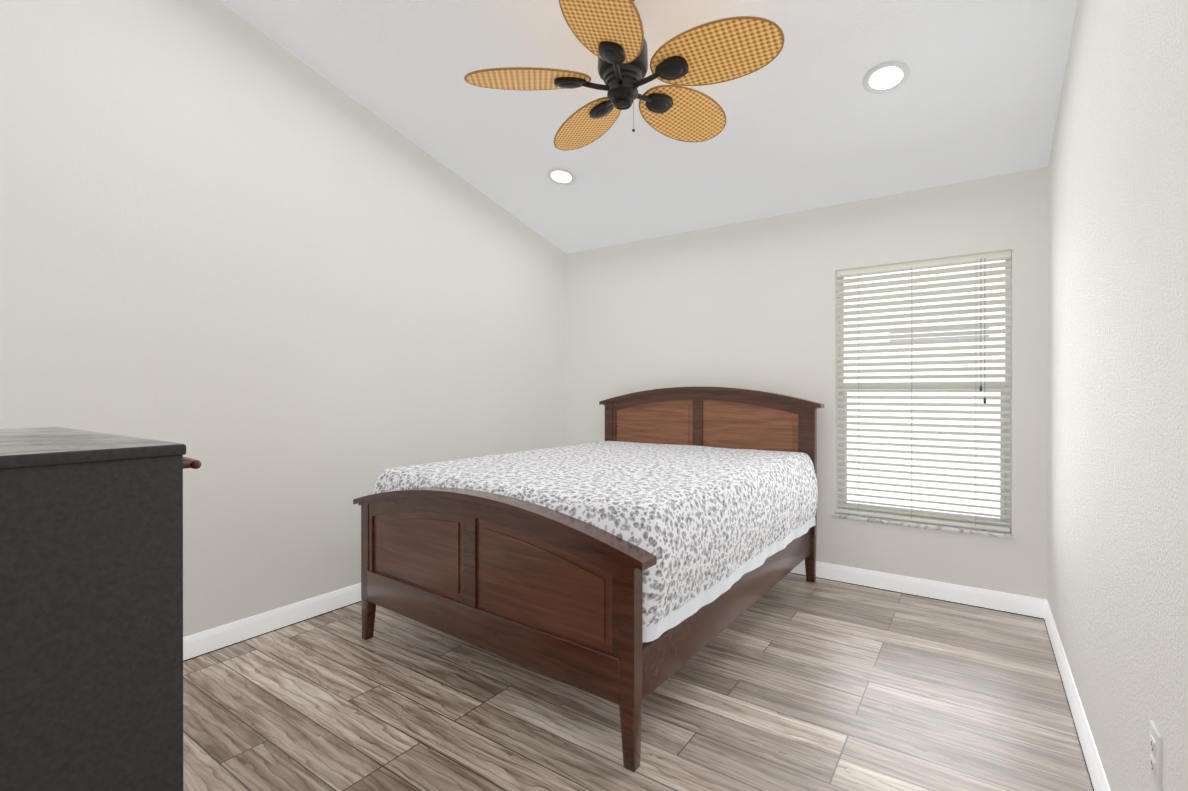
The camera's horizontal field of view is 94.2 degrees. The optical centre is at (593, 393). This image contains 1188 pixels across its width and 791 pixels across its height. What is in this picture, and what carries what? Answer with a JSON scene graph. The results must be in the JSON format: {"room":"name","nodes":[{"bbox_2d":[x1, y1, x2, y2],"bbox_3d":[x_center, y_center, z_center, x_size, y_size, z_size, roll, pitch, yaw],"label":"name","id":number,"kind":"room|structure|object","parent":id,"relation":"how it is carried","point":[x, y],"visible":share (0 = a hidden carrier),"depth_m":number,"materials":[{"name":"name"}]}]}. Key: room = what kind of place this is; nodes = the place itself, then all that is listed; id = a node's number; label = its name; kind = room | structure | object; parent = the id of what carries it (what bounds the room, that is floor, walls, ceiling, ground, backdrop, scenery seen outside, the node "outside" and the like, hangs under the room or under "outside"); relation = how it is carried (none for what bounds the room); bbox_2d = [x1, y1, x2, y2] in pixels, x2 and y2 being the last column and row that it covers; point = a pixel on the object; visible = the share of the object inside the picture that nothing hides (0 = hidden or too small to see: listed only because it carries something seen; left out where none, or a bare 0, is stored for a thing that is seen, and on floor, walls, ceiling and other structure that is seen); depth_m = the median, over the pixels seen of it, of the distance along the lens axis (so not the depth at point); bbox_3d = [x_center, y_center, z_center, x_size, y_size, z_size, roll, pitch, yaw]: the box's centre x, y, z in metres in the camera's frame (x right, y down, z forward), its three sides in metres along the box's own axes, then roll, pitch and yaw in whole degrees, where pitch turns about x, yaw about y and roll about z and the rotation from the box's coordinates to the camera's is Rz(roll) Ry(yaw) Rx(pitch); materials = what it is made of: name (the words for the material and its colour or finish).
{"room":"bedroom","nodes":[
{"label":"bedroom","id":0,"kind":"room"},
{"bbox_2d":[0,0,565,636],"bbox_3d":[-1.704,-0.632,2.907,0.160,3.701,5.186,0,0,35],"label":"wall","id":1,"kind":"structure","parent":0,"point":[292,304],"depth_m":2.74,"materials":[{"name":"beige paint"}]},
{"bbox_2d":[183,583,360,661],"bbox_3d":[-1.632,1.166,2.860,0.016,0.105,4.866,0,0,35],"label":"baseboard","id":2,"kind":"structure","parent":1,"relation":"attached to","point":[214,639],"depth_m":2.80,"materials":[{"name":"white wood"}]},
{"bbox_2d":[183,573,1092,790],"bbox_3d":[-0.290,1.260,1.925,3.607,0.080,5.186,0,0,35],"label":"floor","id":3,"kind":"structure","parent":0,"point":[791,682],"depth_m":2.12,"materials":[{"name":"brown wood"}]},
{"bbox_2d":[0,427,200,790],"bbox_3d":[-1.183,0.655,1.043,0.847,1.134,0.506,0,0,35],"label":"dresser","id":4,"kind":"object","parent":3,"relation":"on","point":[91,610],"visible":1,"depth_m":0.87,"materials":[{"name":"black wood"}]},
{"bbox_2d":[353,387,823,771],"bbox_3d":[0.134,0.584,3.151,1.748,1.268,2.307,0,0,35],"label":"bed","id":5,"kind":"object","parent":3,"relation":"on","point":[654,540],"visible":1,"depth_m":2.31,"materials":[{"name":"brown wood"}]},
{"bbox_2d":[218,0,1077,253],"bbox_3d":[-0.290,-1.858,1.919,3.607,1.345,5.186,0,0,35],"label":"ceiling","id":6,"kind":"structure","parent":0,"point":[812,122],"depth_m":2.85,"materials":[{"name":"paint"}]},
{"bbox_2d":[547,168,575,184],"bbox_3d":[-0.218,-1.451,3.691,0.196,0.054,0.192,0,0,35],"label":"recessed light","id":7,"kind":"object","parent":6,"relation":"in","point":[560,176],"visible":1,"depth_m":3.69,"materials":[{"name":"white plastic"}]},
{"bbox_2d":[464,0,784,150],"bbox_3d":[0.159,-1.388,2.266,1.203,0.617,1.232,0,0,35],"label":"ceiling fan","id":8,"kind":"object","parent":6,"relation":"hanging from","point":[609,34],"visible":1,"depth_m":2.17,"materials":[{"name":"brown wicker"}]},
{"bbox_2d":[862,61,909,93],"bbox_3d":[1.349,-1.458,2.551,0.196,0.054,0.192,0,0,35],"label":"recessed light","id":9,"kind":"object","parent":6,"relation":"in","point":[886,77],"visible":1,"depth_m":2.54,"materials":[{"name":"white plastic"}]},
{"bbox_2d":[566,166,1047,599],"bbox_3d":[1.147,-0.012,3.985,3.287,2.457,0.160,0,0,35],"label":"wall","id":10,"kind":"structure","parent":0,"point":[752,304],"depth_m":3.65,"materials":[{"name":"beige paint"}]},
{"bbox_2d":[789,559,1045,618],"bbox_3d":[1.097,1.164,3.915,3.287,0.105,0.016,0,0,35],"label":"baseboard","id":11,"kind":"structure","parent":10,"relation":"attached to","point":[1033,607],"depth_m":3.27,"materials":[{"name":"white wood"}]},
{"bbox_2d":[832,250,1014,538],"bbox_3d":[1.985,-0.011,3.386,1.023,1.687,0.180,0,0,35],"label":"window","id":12,"kind":"structure","parent":10,"relation":"in","point":[924,391],"depth_m":3.37,"materials":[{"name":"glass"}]},
{"bbox_2d":[1047,0,1187,790],"bbox_3d":[1.124,-0.628,0.936,0.160,3.701,5.186,0,0,35],"label":"wall","id":13,"kind":"structure","parent":0,"point":[1117,521],"depth_m":1.43,"materials":[{"name":"beige paint"}]},
{"bbox_2d":[1044,600,1110,790],"bbox_3d":[1.052,1.170,0.990,0.016,0.105,4.866,0,0,35],"label":"baseboard","id":14,"kind":"structure","parent":13,"relation":"attached to","point":[1096,773],"depth_m":2.00,"materials":[{"name":"white wood"}]},
{"bbox_2d":[1150,720,1161,790],"bbox_3d":[1.168,0.754,1.149,0.008,0.116,0.072,0,0,35],"label":"electrical outlet","id":15,"kind":"object","parent":13,"relation":"attached to","point":[1155,755],"visible":1,"depth_m":1.14,"materials":[{"name":"white plastic"}]}
]}

